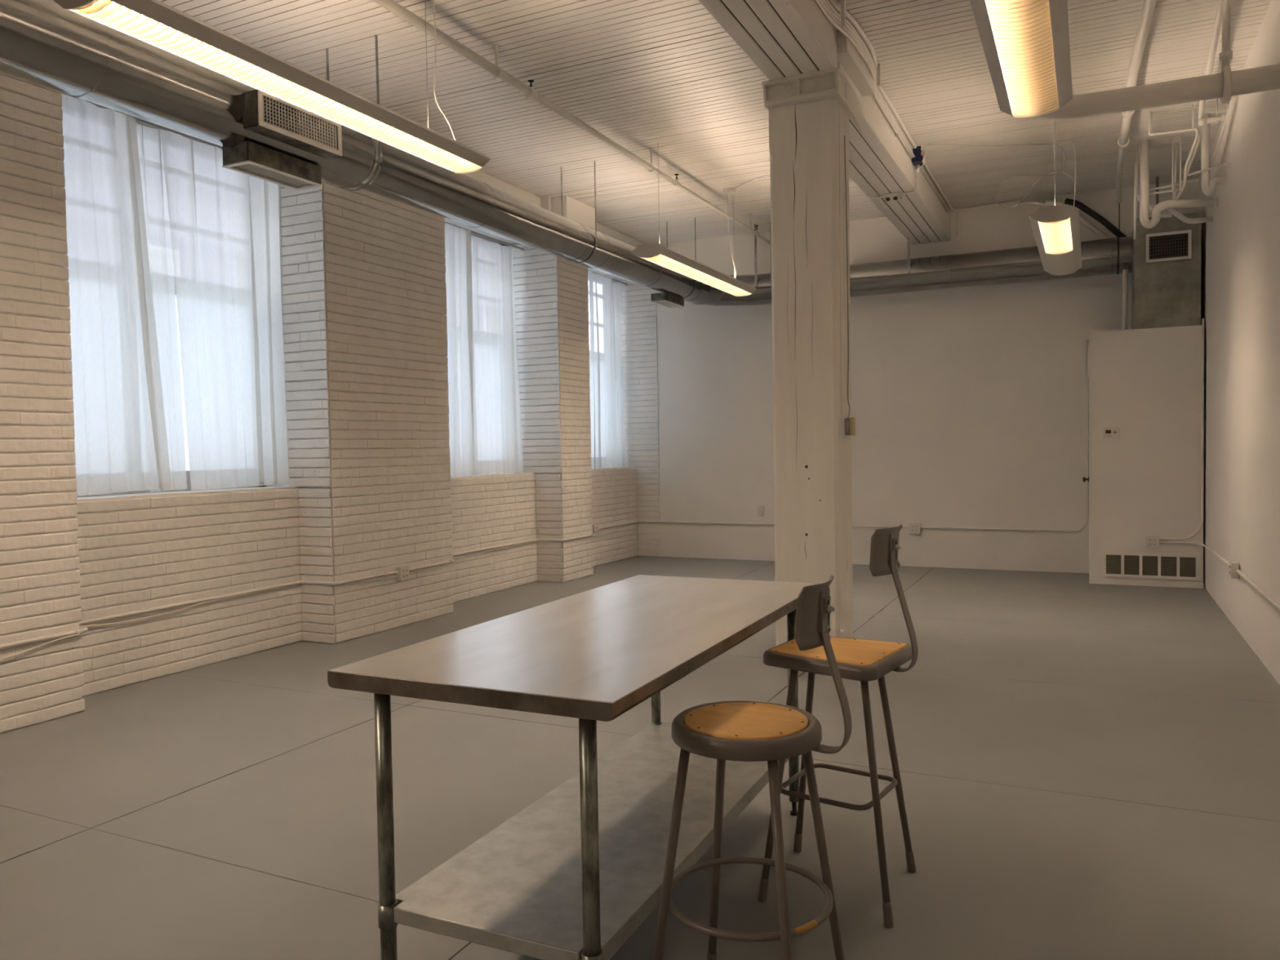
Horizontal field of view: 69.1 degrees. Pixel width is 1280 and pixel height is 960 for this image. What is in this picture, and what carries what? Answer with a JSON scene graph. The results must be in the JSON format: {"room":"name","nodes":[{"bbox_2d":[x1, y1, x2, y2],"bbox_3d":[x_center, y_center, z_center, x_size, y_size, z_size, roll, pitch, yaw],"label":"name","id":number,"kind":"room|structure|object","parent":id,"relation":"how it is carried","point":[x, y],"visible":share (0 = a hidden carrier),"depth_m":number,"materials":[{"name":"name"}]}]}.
{"room":"empty loft studio","nodes":[
{"label":"empty loft studio","id":0,"kind":"room"},
{"bbox_2d":[0,71,660,733],"bbox_3d":[-3.959,-0.690,4.840,0.950,4.300,17.302,0,2,26],"label":"wall","id":1,"kind":"structure","parent":0,"point":[365,326],"depth_m":7.14,"materials":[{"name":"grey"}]},
{"bbox_2d":[61,92,222,149],"bbox_3d":[-3.207,-2.374,6.287,0.022,0.022,1.968,0,2,26],"label":"curtain rod","id":2,"kind":"object","parent":1,"relation":"attached to","point":[97,105],"visible":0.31,"depth_m":6.28,"materials":[{"name":"silver metal"}]},
{"bbox_2d":[59,93,171,496],"bbox_3d":[-3.374,-1.122,5.845,0.061,2.445,0.890,0,2,26],"label":"sheer curtain","id":3,"kind":"object","parent":2,"relation":"hanging from","point":[121,441],"visible":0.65,"depth_m":5.89,"materials":[{"name":"white fabric"}]},
{"bbox_2d":[136,123,186,492],"bbox_3d":[-3.258,-1.140,6.236,0.056,2.440,0.416,0,2,26],"label":"sheer curtain","id":4,"kind":"object","parent":2,"relation":"hanging from","point":[149,143],"visible":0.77,"depth_m":6.31,"materials":[{"name":"white fabric"}]},
{"bbox_2d":[160,129,290,490],"bbox_3d":[-2.967,-1.162,6.792,0.058,2.445,1.092,0,2,26],"label":"sheer curtain","id":5,"kind":"object","parent":2,"relation":"hanging from","point":[225,224],"visible":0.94,"depth_m":6.73,"materials":[{"name":"white fabric"}]},
{"bbox_2d":[76,120,266,497],"bbox_3d":[-3.443,-1.180,6.453,0.090,2.550,1.968,0,2,26],"label":"window","id":6,"kind":"structure","parent":1,"relation":"in","point":[187,461],"depth_m":6.72,"materials":[{"name":"grey paint"}]},
{"bbox_2d":[76,486,297,502],"bbox_3d":[-3.250,0.097,6.420,0.346,0.019,1.980,0,2,26],"label":"trim","id":7,"kind":"structure","parent":1,"relation":"attached to","point":[262,488],"depth_m":6.36,"materials":[{"name":"white"}]},
{"bbox_2d":[396,565,409,581],"bbox_3d":[-1.977,0.777,7.756,0.050,0.116,0.106,0,2,26],"label":"outlet box","id":8,"kind":"object","parent":1,"relation":"attached to","point":[403,574],"visible":1,"depth_m":7.73,"materials":[{"name":"beige plastic"}]},
{"bbox_2d":[444,222,523,249],"bbox_3d":[-1.711,-2.505,9.371,0.022,0.022,1.948,0,2,26],"label":"curtain rod","id":9,"kind":"object","parent":1,"relation":"attached to","point":[472,232],"visible":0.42,"depth_m":9.68,"materials":[{"name":"silver metal"}]},
{"bbox_2d":[444,222,478,477],"bbox_3d":[-1.857,-1.252,8.969,0.057,2.453,0.919,0,2,26],"label":"sheer curtain","id":10,"kind":"object","parent":9,"relation":"hanging from","point":[463,441],"visible":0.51,"depth_m":9.18,"materials":[{"name":"white fabric"}]},
{"bbox_2d":[471,235,523,475],"bbox_3d":[-1.562,-1.285,9.797,0.051,2.453,1.110,0,2,26],"label":"sheer curtain","id":11,"kind":"object","parent":9,"relation":"hanging from","point":[499,431],"visible":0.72,"depth_m":9.86,"materials":[{"name":"white fabric"}]},
{"bbox_2d":[471,233,505,245],"bbox_3d":[-1.947,-1.311,9.536,0.090,2.550,1.948,0,2,26],"label":"window","id":12,"kind":"structure","parent":1,"relation":"in","point":[473,234],"depth_m":10.05,"materials":[{"name":"grey paint"}]},
{"bbox_2d":[450,472,534,479],"bbox_3d":[-1.752,-0.035,9.503,0.349,0.020,1.960,0,2,26],"label":"trim","id":13,"kind":"structure","parent":1,"relation":"attached to","point":[516,473],"depth_m":9.64,"materials":[{"name":"white"}]},
{"bbox_2d":[0,339,1088,648],"bbox_3d":[0.175,-0.274,6.715,5.502,2.109,10.348,0,2,26],"label":"conduit","id":14,"kind":"object","parent":1,"relation":"attached to","point":[82,629],"visible":0.8,"depth_m":7.97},
{"bbox_2d":[0,633,79,660],"bbox_3d":[-3.525,0.950,4.604,0.019,0.096,1.531,0,2,26],"label":"loose cable","id":15,"kind":"object","parent":14,"relation":"hanging from","point":[73,635],"visible":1,"depth_m":5.09,"materials":[{"name":"beige plastic"}]},
{"bbox_2d":[79,584,296,626],"bbox_3d":[-3.052,0.863,6.340,0.009,0.047,1.830,0,2,26],"label":"loose cable","id":16,"kind":"object","parent":14,"relation":"hanging from","point":[293,584],"visible":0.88,"depth_m":6.25,"materials":[{"name":"beige plastic"}]},
{"bbox_2d":[342,562,453,585],"bbox_3d":[-1.992,0.788,7.774,0.009,0.037,1.380,0,2,26],"label":"loose cable","id":17,"kind":"object","parent":14,"relation":"hanging from","point":[452,562],"visible":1,"depth_m":7.63,"materials":[{"name":"beige plastic"}]},
{"bbox_2d":[452,541,533,558],"bbox_3d":[-1.552,0.720,9.432,0.009,0.025,1.750,0,2,26],"label":"loose cable","id":18,"kind":"object","parent":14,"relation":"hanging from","point":[532,541],"visible":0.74,"depth_m":9.49,"materials":[{"name":"beige plastic"}]},
{"bbox_2d":[462,170,647,247],"bbox_3d":[-3.751,-2.578,4.658,0.245,0.419,17.300,0,2,26],"label":"trim","id":19,"kind":"structure","parent":1,"relation":"attached to","point":[479,175],"depth_m":9.61,"materials":[{"name":"white"}]},
{"bbox_2d":[540,195,595,230],"bbox_3d":[-0.772,-2.804,10.188,0.285,0.449,0.720,0,2,26],"label":"box","id":20,"kind":"object","parent":1,"relation":"attached to","point":[575,211],"visible":0.46,"depth_m":9.95,"materials":[{"name":"white"}]},
{"bbox_2d":[592,524,598,534],"bbox_3d":[-0.555,0.606,11.441,0.050,0.116,0.106,0,2,26],"label":"outlet box","id":21,"kind":"object","parent":1,"relation":"attached to","point":[595,527],"visible":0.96,"depth_m":11.40,"materials":[{"name":"beige plastic"}]},
{"bbox_2d":[587,270,627,284],"bbox_3d":[-0.583,-2.604,11.695,0.022,0.022,1.858,0,2,26],"label":"curtain rod","id":22,"kind":"object","parent":1,"relation":"attached to","point":[588,270],"visible":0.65,"depth_m":12.21,"materials":[{"name":"silver metal"}]},
{"bbox_2d":[586,271,617,469],"bbox_3d":[-0.609,-1.361,11.550,0.057,2.453,1.340,0,2,26],"label":"sheer curtain","id":23,"kind":"object","parent":22,"relation":"hanging from","point":[603,446],"visible":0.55,"depth_m":11.81,"materials":[{"name":"white fabric"}]},
{"bbox_2d":[613,282,625,466],"bbox_3d":[-0.336,-1.393,12.340,0.050,2.453,0.519,0,2,23],"label":"sheer curtain","id":24,"kind":"object","parent":22,"relation":"hanging from","point":[616,286],"visible":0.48,"depth_m":12.43,"materials":[{"name":"white fabric"}]},
{"bbox_2d":[591,466,635,471],"bbox_3d":[-0.625,-0.134,11.827,0.348,0.020,1.870,0,2,26],"label":"trim","id":25,"kind":"structure","parent":1,"relation":"attached to","point":[618,468],"depth_m":12.05,"materials":[{"name":"white"}]},
{"bbox_2d":[0,555,1279,959],"bbox_3d":[-1.022,1.418,3.504,6.900,0.120,17.300,0,2,26],"label":"floor","id":26,"kind":"structure","parent":0,"point":[1088,771],"depth_m":3.93,"materials":[{"name":"grey"}]},
{"bbox_2d":[327,574,820,959],"bbox_3d":[-0.024,0.900,3.025,0.806,0.913,1.850,0,2,25],"label":"work table","id":27,"kind":"object","parent":26,"relation":"on","point":[573,874],"visible":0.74,"depth_m":2.53,"materials":[{"name":"silver metal"}]},
{"bbox_2d":[393,722,767,959],"bbox_3d":[-0.021,1.075,3.031,0.618,0.040,1.718,0,2,25],"label":"shelf","id":28,"kind":"object","parent":27,"relation":"attached to","point":[517,888],"depth_m":2.63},
{"bbox_2d":[652,575,852,959],"bbox_3d":[0.283,0.807,2.276,0.460,1.140,0.414,0,2,29],"label":"round stool","id":29,"kind":"object","parent":26,"relation":"on","point":[743,731],"visible":1,"depth_m":2.21,"materials":[{"name":"beige metal"}]},
{"bbox_2d":[761,28,874,645],"bbox_3d":[1.247,-0.853,6.323,0.537,4.148,0.892,0,2,26],"label":"support column","id":30,"kind":"structure","parent":26,"relation":"on","point":[810,113],"depth_m":6.00,"materials":[{"name":"grey"}]},
{"bbox_2d":[844,135,855,435],"bbox_3d":[1.374,-1.272,6.105,0.052,1.958,0.093,0,2,26],"label":"conduit","id":31,"kind":"object","parent":30,"relation":"attached to","point":[850,423],"visible":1,"depth_m":6.11,"materials":[{"name":"metal"}]},
{"bbox_2d":[757,524,918,928],"bbox_3d":[0.667,0.746,3.050,0.474,1.196,0.446,0,2,26],"label":"stool","id":32,"kind":"object","parent":26,"relation":"on","point":[864,660],"visible":0.91,"depth_m":2.97,"materials":[{"name":"beige metal"}]},
{"bbox_2d":[1082,324,1203,588],"bbox_3d":[5.163,-0.235,9.600,1.063,2.555,0.807,0,2,26],"label":"closet","id":33,"kind":"object","parent":26,"relation":"on","point":[1145,384],"visible":1,"depth_m":9.23,"materials":[{"name":"paint"}]},
{"bbox_2d":[1103,427,1119,438],"bbox_3d":[4.740,-0.474,9.345,0.144,0.104,0.025,0,2,26],"label":"thermostat","id":34,"kind":"object","parent":33,"relation":"attached to","point":[1108,433],"visible":1,"depth_m":9.34,"materials":[{"name":"beige plastic"}]},
{"bbox_2d":[1122,269,1128,329],"bbox_3d":[4.971,-1.830,9.523,0.048,0.645,0.047,0,2,26],"label":"drain pipe","id":35,"kind":"object","parent":33,"relation":"on","point":[1125,272],"visible":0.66,"depth_m":9.51,"materials":[{"name":"white plastic"}]},
{"bbox_2d":[1102,551,1199,580],"bbox_3d":[5.075,0.850,9.239,0.845,0.255,0.012,0,2,26],"label":"return grille","id":36,"kind":"object","parent":33,"relation":"attached to","point":[1115,564],"visible":1,"depth_m":9.23,"materials":[{"name":"white"}]},
{"bbox_2d":[1146,535,1159,548],"bbox_3d":[5.077,0.613,9.208,0.111,0.121,0.050,0,2,26],"label":"outlet box","id":37,"kind":"object","parent":33,"relation":"attached to","point":[1153,542],"visible":1,"depth_m":9.19,"materials":[{"name":"beige plastic"}]},
{"bbox_2d":[1131,211,1201,329],"bbox_3d":[5.334,-2.062,9.452,0.577,1.100,0.766,0,2,26],"label":"duct riser","id":38,"kind":"object","parent":33,"relation":"on","point":[1166,276],"visible":0.94,"depth_m":9.14,"materials":[{"name":"white"}]},
{"bbox_2d":[1146,229,1191,262],"bbox_3d":[5.180,-2.288,9.112,0.388,0.278,0.038,0,2,26],"label":"wall grille","id":39,"kind":"object","parent":38,"relation":"attached to","point":[1162,246],"depth_m":9.11,"materials":[{"name":"grey"}]},
{"bbox_2d":[1159,318,1204,540],"bbox_3d":[5.284,-0.483,9.075,0.382,2.148,0.021,0,2,26],"label":"conduit","id":40,"kind":"object","parent":33,"relation":"attached to","point":[1202,319],"visible":1,"depth_m":8.99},
{"bbox_2d":[158,0,1271,244],"bbox_3d":[-1.050,-2.864,3.335,7.100,0.150,17.700,0,2,26],"label":"ceiling","id":41,"kind":"structure","parent":0,"point":[665,76],"depth_m":6.95,"materials":[{"name":"grey"}]},
{"bbox_2d":[53,0,490,173],"bbox_3d":[-1.592,-2.329,4.589,0.326,0.988,2.440,0,2,26],"label":"pendant light","id":42,"kind":"object","parent":41,"relation":"hanging from","point":[157,24],"visible":1,"depth_m":4.24,"materials":[{"name":"white metal"}]},
{"bbox_2d":[432,0,456,141],"bbox_3d":[-1.131,-2.425,5.417,0.033,0.868,0.228,0,2,23],"label":"power cord","id":43,"kind":"object","parent":41,"relation":"hanging from","point":[433,0],"visible":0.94,"depth_m":5.32,"materials":[{"name":"beige plastic"}]},
{"bbox_2d":[0,0,1133,307],"bbox_3d":[-0.765,-2.262,3.202,4.972,1.053,17.223,0,2,26],"label":"air duct","id":44,"kind":"object","parent":41,"relation":"hanging from","point":[260,135],"visible":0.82,"depth_m":5.70,"materials":[{"name":"metal"}]},
{"bbox_2d":[222,140,322,190],"bbox_3d":[-2.162,-1.849,5.487,0.208,0.118,0.558,0,2,26],"label":"air register","id":45,"kind":"object","parent":44,"relation":"attached to","point":[260,159],"depth_m":5.41,"materials":[{"name":"grey"}]},
{"bbox_2d":[243,88,342,158],"bbox_3d":[-1.982,-2.031,5.330,0.128,0.198,0.618,0,2,26],"label":"air register","id":46,"kind":"object","parent":44,"relation":"attached to","point":[265,114],"depth_m":5.26,"materials":[{"name":"grey"}]},
{"bbox_2d":[650,292,684,307],"bbox_3d":[0.326,-2.098,10.865,0.178,0.093,0.568,0,2,26],"label":"air register","id":47,"kind":"object","parent":44,"relation":"attached to","point":[669,300],"depth_m":10.75,"materials":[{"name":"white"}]},
{"bbox_2d":[372,0,770,244],"bbox_3d":[-2.081,-2.678,3.844,0.073,0.222,17.300,0,2,26],"label":"pipe","id":48,"kind":"object","parent":41,"relation":"hanging from","point":[392,6],"visible":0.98,"depth_m":6.42,"materials":[{"name":"white metal"}]},
{"bbox_2d":[631,158,756,296],"bbox_3d":[0.592,-2.492,9.100,0.326,1.045,2.410,0,2,26],"label":"pendant light","id":49,"kind":"object","parent":41,"relation":"hanging from","point":[659,254],"visible":1,"depth_m":8.71,"materials":[{"name":"white metal"}]},
{"bbox_2d":[723,186,735,193],"bbox_3d":[0.928,-3.024,9.701,0.110,0.035,0.095,0,2,26],"label":"junction box","id":50,"kind":"object","parent":41,"relation":"attached to","point":[731,189],"visible":1,"depth_m":9.68,"materials":[{"name":"beige plastic"}]},
{"bbox_2d":[726,189,736,278],"bbox_3d":[0.956,-2.566,9.780,0.030,0.917,0.243,0,2,26],"label":"power cord","id":51,"kind":"object","parent":41,"relation":"hanging from","point":[726,189],"visible":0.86,"depth_m":9.71,"materials":[{"name":"beige plastic"}]},
{"bbox_2d":[697,0,837,79],"bbox_3d":[-1.549,-2.511,0.573,0.427,0.350,11.870,0,2,26],"label":"ceiling beam","id":52,"kind":"structure","parent":41,"relation":"attached to","point":[783,38],"depth_m":5.34,"materials":[{"name":"grey"}]},
{"bbox_2d":[814,0,913,158],"bbox_3d":[-0.703,-2.602,1.743,0.104,0.032,14.520,0,2,26],"label":"conduit","id":53,"kind":"object","parent":52,"relation":"attached to","point":[817,2],"visible":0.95,"depth_m":6.17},
{"bbox_2d":[822,0,912,151],"bbox_3d":[-0.704,-2.654,1.741,0.104,0.032,14.520,0,2,26],"label":"conduit","id":54,"kind":"object","parent":52,"relation":"attached to","point":[832,12],"visible":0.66,"depth_m":6.11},
{"bbox_2d":[824,0,913,149],"bbox_3d":[-0.704,-2.680,1.740,0.104,0.032,14.520,0,2,26],"label":"conduit","id":55,"kind":"object","parent":52,"relation":"attached to","point":[830,6],"visible":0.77,"depth_m":6.20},
{"bbox_2d":[818,0,948,211],"bbox_3d":[-0.206,-2.671,2.767,0.104,0.032,16.800,0,2,26],"label":"conduit","id":56,"kind":"object","parent":52,"relation":"attached to","point":[831,15],"visible":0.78,"depth_m":6.92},
{"bbox_2d":[836,62,950,244],"bbox_3d":[2.235,-2.830,8.445,0.438,0.350,5.250,0,2,26],"label":"ceiling beam","id":57,"kind":"structure","parent":41,"relation":"attached to","point":[880,164],"depth_m":8.27,"materials":[{"name":"grey"}]},
{"bbox_2d":[865,174,917,199],"bbox_3d":[2.348,-2.720,8.647,0.503,0.159,0.086,1,2,38],"label":"conduit","id":58,"kind":"object","parent":57,"relation":"attached to","point":[916,175],"visible":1,"depth_m":8.58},
{"bbox_2d":[883,191,902,201],"bbox_3d":[2.352,-2.630,8.661,0.150,0.064,0.113,0,2,26],"label":"socket","id":59,"kind":"object","parent":57,"relation":"attached to","point":[895,196],"visible":1,"depth_m":8.63,"materials":[{"name":"beige plastic"}]},
{"bbox_2d":[911,146,925,175],"bbox_3d":[2.525,-2.884,8.402,0.107,0.220,0.150,0,2,26],"label":"electrical box","id":60,"kind":"object","parent":57,"relation":"attached to","point":[919,160],"visible":1,"depth_m":8.36,"materials":[{"name":"blue plastic"}]},
{"bbox_2d":[827,0,1052,211],"bbox_3d":[0.372,-2.687,2.701,1.203,0.202,17.187,0,2,26],"label":"conduit","id":61,"kind":"object","parent":41,"relation":"attached to","point":[849,17],"visible":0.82,"depth_m":7.57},
{"bbox_2d":[840,0,845,27],"bbox_3d":[1.229,-2.821,5.624,0.022,0.150,0.024,0,2,26],"label":"clamp","id":62,"kind":"object","parent":61,"relation":"attached to","point":[842,2],"visible":1,"depth_m":5.61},
{"bbox_2d":[876,63,880,86],"bbox_3d":[1.687,-2.861,6.568,0.022,0.150,0.024,0,2,26],"label":"clamp","id":63,"kind":"object","parent":61,"relation":"attached to","point":[878,68],"visible":1,"depth_m":6.56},
{"bbox_2d":[920,143,1057,155],"bbox_3d":[3.155,-2.970,8.402,1.248,0.134,0.071,-1,2,0],"label":"power cord","id":64,"kind":"object","parent":41,"relation":"hanging from","point":[932,144],"visible":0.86,"depth_m":8.41,"materials":[{"name":"beige plastic"}]},
{"bbox_2d":[969,0,1072,118],"bbox_3d":[1.399,-2.281,3.440,0.326,1.105,2.420,0,2,26],"label":"pendant light","id":65,"kind":"object","parent":41,"relation":"hanging from","point":[1025,43],"visible":1,"depth_m":3.84,"materials":[{"name":"white metal"}]},
{"bbox_2d":[1029,175,1081,275],"bbox_3d":[3.467,-2.453,7.696,0.326,1.125,2.390,0,2,26],"label":"pendant light","id":66,"kind":"object","parent":41,"relation":"hanging from","point":[1055,228],"visible":1,"depth_m":7.26,"materials":[{"name":"white metal"}]},
{"bbox_2d":[1057,140,1071,148],"bbox_3d":[3.820,-3.027,8.376,0.110,0.035,0.095,0,2,26],"label":"junction box","id":67,"kind":"object","parent":41,"relation":"attached to","point":[1068,143],"visible":1,"depth_m":8.35,"materials":[{"name":"beige plastic"}]},
{"bbox_2d":[994,146,1079,208],"bbox_3d":[3.608,-2.757,8.476,0.715,0.497,0.007,0,2,26],"label":"power cord","id":68,"kind":"object","parent":67,"relation":"hanging from","point":[1061,146],"visible":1,"depth_m":8.48,"materials":[{"name":"white plastic"}]},
{"bbox_2d":[1071,142,1075,207],"bbox_3d":[3.850,-2.528,8.283,0.043,0.992,0.159,0,2,34],"label":"power cord","id":69,"kind":"object","parent":41,"relation":"hanging from","point":[1071,143],"visible":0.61,"depth_m":8.32,"materials":[{"name":"beige plastic"}]},
{"bbox_2d":[1117,0,1156,147],"bbox_3d":[2.397,-2.759,4.114,0.108,0.102,8.704,0,2,24],"label":"pipe","id":70,"kind":"object","parent":41,"relation":"hanging from","point":[1148,6],"visible":0.73,"depth_m":6.23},
{"bbox_2d":[1115,146,1125,203],"bbox_3d":[4.468,-2.842,8.647,0.061,0.257,1.267,0,2,26],"label":"pipe","id":71,"kind":"object","parent":70,"relation":"attached to","point":[1122,150],"visible":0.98,"depth_m":8.81,"materials":[{"name":"grey"}]},
{"bbox_2d":[1133,164,1172,217],"bbox_3d":[4.981,-2.811,9.031,0.322,0.552,0.044,0,2,26],"label":"pipe","id":72,"kind":"object","parent":41,"relation":"attached to","point":[1150,207],"visible":0.4,"depth_m":9.03,"materials":[{"name":"white plastic"}]},
{"bbox_2d":[1155,176,1159,204],"bbox_3d":[5.313,-2.865,9.546,0.025,0.490,0.020,0,2,26],"label":"rod","id":73,"kind":"object","parent":41,"relation":"hanging from","point":[1157,177],"visible":0.64,"depth_m":9.53,"materials":[{"name":"brown"}]},
{"bbox_2d":[1135,143,1183,196],"bbox_3d":[4.692,-2.821,8.392,0.391,0.479,0.020,0,2,26],"label":"supply pipe","id":74,"kind":"object","parent":41,"relation":"hanging from","point":[1137,144],"visible":0.88,"depth_m":8.46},
{"bbox_2d":[1133,161,1137,239],"bbox_3d":[4.546,-2.562,8.530,0.034,0.700,0.022,0,2,26],"label":"supply pipe","id":75,"kind":"object","parent":74,"relation":"attached to","point":[1135,196],"visible":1,"depth_m":8.53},
{"bbox_2d":[1148,179,1198,191],"bbox_3d":[4.769,-2.651,8.385,0.462,0.058,0.018,0,2,26],"label":"supply pipe","id":76,"kind":"object","parent":74,"relation":"attached to","point":[1194,180],"visible":0.88,"depth_m":8.37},
{"bbox_2d":[1148,142,1177,213],"bbox_3d":[4.769,-2.761,8.525,0.281,0.610,0.020,0,2,26],"label":"supply pipe","id":77,"kind":"object","parent":41,"relation":"attached to","point":[1176,144],"visible":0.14,"depth_m":8.46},
{"bbox_2d":[1147,111,1198,200],"bbox_3d":[4.341,-2.648,7.569,0.358,0.754,0.020,0,2,26],"label":"supply pipe","id":78,"kind":"object","parent":41,"relation":"hanging from","point":[1196,130],"visible":1,"depth_m":7.54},
{"bbox_2d":[1172,136,1173,192],"bbox_3d":[4.749,-2.812,8.287,0.012,0.490,0.010,0,2,26],"label":"rod","id":79,"kind":"object","parent":41,"relation":"hanging from","point":[1172,136],"visible":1,"depth_m":8.28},
{"bbox_2d":[1179,135,1181,191],"bbox_3d":[4.803,-2.812,8.261,0.012,0.490,0.010,0,2,26],"label":"rod","id":80,"kind":"object","parent":41,"relation":"hanging from","point":[1180,135],"visible":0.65,"depth_m":8.26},
{"bbox_2d":[1151,111,1230,175],"bbox_3d":[4.459,-2.749,7.541,0.564,0.556,0.018,0,2,26],"label":"supply pipe","id":81,"kind":"object","parent":41,"relation":"hanging from","point":[1152,132],"visible":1,"depth_m":7.52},
{"bbox_2d":[1191,104,1194,128],"bbox_3d":[4.461,-2.930,7.499,0.012,0.190,0.010,0,2,26],"label":"rod","id":82,"kind":"object","parent":41,"relation":"hanging from","point":[1193,105],"visible":1,"depth_m":7.50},
{"bbox_2d":[1197,0,1222,119],"bbox_3d":[3.705,-2.831,5.983,0.046,0.118,3.011,0,2,28],"label":"pipe","id":83,"kind":"object","parent":41,"relation":"hanging from","point":[1218,20],"visible":0.84,"depth_m":6.14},
{"bbox_2d":[1216,98,1217,123],"bbox_3d":[4.583,-2.929,7.384,0.012,0.190,0.010,0,2,26],"label":"rod","id":84,"kind":"object","parent":41,"relation":"hanging from","point":[1216,99],"visible":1,"depth_m":7.38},
{"bbox_2d":[1218,0,1232,103],"bbox_3d":[2.809,-2.352,4.454,0.056,1.080,0.152,0,2,26],"label":"hanger","id":85,"kind":"object","parent":41,"relation":"hanging from","point":[1225,56],"visible":0.91,"depth_m":4.45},
{"bbox_2d":[1040,63,1279,119],"bbox_3d":[2.599,-2.367,4.556,1.302,1.051,0.110,0,2,26],"label":"pipe","id":86,"kind":"object","parent":85,"relation":"hanging from","point":[1264,78],"visible":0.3,"depth_m":4.54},
{"bbox_2d":[615,178,1198,573],"bbox_3d":[2.804,-1.041,11.276,7.100,4.370,0.200,0,2,26],"label":"wall","id":87,"kind":"structure","parent":0,"point":[968,405],"depth_m":10.90,"materials":[{"name":"paint"}]},
{"bbox_2d":[757,506,764,516],"bbox_3d":[1.531,0.400,11.812,0.080,0.133,0.056,0,2,26],"label":"phone jack","id":88,"kind":"object","parent":87,"relation":"attached to","point":[760,508],"visible":1,"depth_m":11.82,"materials":[{"name":"beige plastic"}]},
{"bbox_2d":[909,523,920,533],"bbox_3d":[3.248,0.570,10.978,0.126,0.126,0.050,0,2,26],"label":"outlet box","id":89,"kind":"object","parent":87,"relation":"attached to","point":[914,528],"visible":1,"depth_m":10.96,"materials":[{"name":"beige plastic"}]},
{"bbox_2d":[1044,200,1110,239],"bbox_3d":[4.771,-2.788,10.080,0.697,0.581,0.060,0,2,26],"label":"drain pipe","id":90,"kind":"object","parent":87,"relation":"attached to","point":[1082,220],"visible":0.56,"depth_m":10.03,"materials":[{"name":"white plastic"}]},
{"bbox_2d":[1064,198,1126,237],"bbox_3d":[4.889,-2.792,9.970,0.614,0.532,0.077,0,2,24],"label":"insulated pipe","id":91,"kind":"object","parent":87,"relation":"attached to","point":[1079,205],"visible":0.89,"depth_m":9.94,"materials":[{"name":"black"}]},
{"bbox_2d":[1118,203,1119,230],"bbox_3d":[5.124,-2.831,9.949,0.022,0.560,0.012,0,2,26],"label":"conduit","id":92,"kind":"object","parent":87,"relation":"attached to","point":[1118,203],"visible":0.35,"depth_m":9.95,"materials":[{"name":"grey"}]},
{"bbox_2d":[1198,0,1279,684],"bbox_3d":[2.113,-0.706,1.892,0.150,4.370,17.300,0,2,26],"label":"wall","id":93,"kind":"structure","parent":0,"point":[1240,249],"depth_m":6.73,"materials":[{"name":"paint"}]},
{"bbox_2d":[1139,139,1214,228],"bbox_3d":[4.792,-2.662,8.273,0.606,0.791,0.070,0,2,26],"label":"pipe","id":94,"kind":"object","parent":93,"relation":"attached to","point":[1145,221],"visible":1,"depth_m":8.35,"materials":[{"name":"white plastic"}]},
{"bbox_2d":[1167,208,1213,223],"bbox_3d":[5.063,-2.449,8.562,0.366,0.182,0.048,0,2,26],"label":"pipe","id":95,"kind":"object","parent":93,"relation":"attached to","point":[1203,220],"visible":0.97,"depth_m":8.55,"materials":[{"name":"white plastic"}]},
{"bbox_2d":[1159,541,1229,565],"bbox_3d":[4.825,0.651,8.116,0.395,0.058,2.233,0,2,26],"label":"conduit","id":96,"kind":"object","parent":93,"relation":"attached to","point":[1227,562],"visible":0.94,"depth_m":9.00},
{"bbox_2d":[1198,113,1226,126],"bbox_3d":[4.564,-2.866,7.396,0.208,0.069,0.059,0,2,26],"label":"pipe","id":97,"kind":"object","parent":93,"relation":"attached to","point":[1203,122],"visible":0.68,"depth_m":7.39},
{"bbox_2d":[1200,113,1226,195],"bbox_3d":[4.762,-2.702,7.719,0.175,0.672,0.058,0,2,26],"label":"pipe","id":98,"kind":"object","parent":93,"relation":"attached to","point":[1208,187],"visible":0.99,"depth_m":7.72,"materials":[{"name":"white plastic"}]},
{"bbox_2d":[1213,196,1218,207],"bbox_3d":[5.053,-2.438,8.156,0.033,0.087,0.084,0,2,26],"label":"wall sleeve","id":99,"kind":"structure","parent":93,"relation":"attached to","point":[1216,199],"depth_m":8.12,"materials":[{"name":"white plastic"}]},
{"bbox_2d":[1209,101,1231,171],"bbox_3d":[4.661,-2.767,7.464,0.029,0.365,1.309,0,2,23],"label":"pipe","id":100,"kind":"object","parent":93,"relation":"attached to","point":[1223,127],"visible":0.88,"depth_m":7.48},
{"bbox_2d":[1212,95,1236,178],"bbox_3d":[4.732,-2.741,7.542,0.030,0.351,1.307,0,2,26],"label":"pipe","id":101,"kind":"object","parent":93,"relation":"attached to","point":[1233,97],"visible":0.88,"depth_m":7.38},
{"bbox_2d":[1229,560,1239,578],"bbox_3d":[4.462,0.675,6.985,0.050,0.126,0.121,0,2,26],"label":"outlet box","id":102,"kind":"object","parent":93,"relation":"attached to","point":[1233,565],"visible":1,"depth_m":6.94,"materials":[{"name":"beige plastic"}]},
{"bbox_2d":[1235,569,1279,610],"bbox_3d":[2.350,0.860,2.589,0.025,0.032,9.640,0,2,26],"label":"conduit","id":103,"kind":"object","parent":93,"relation":"attached to","point":[1246,578],"visible":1,"depth_m":5.98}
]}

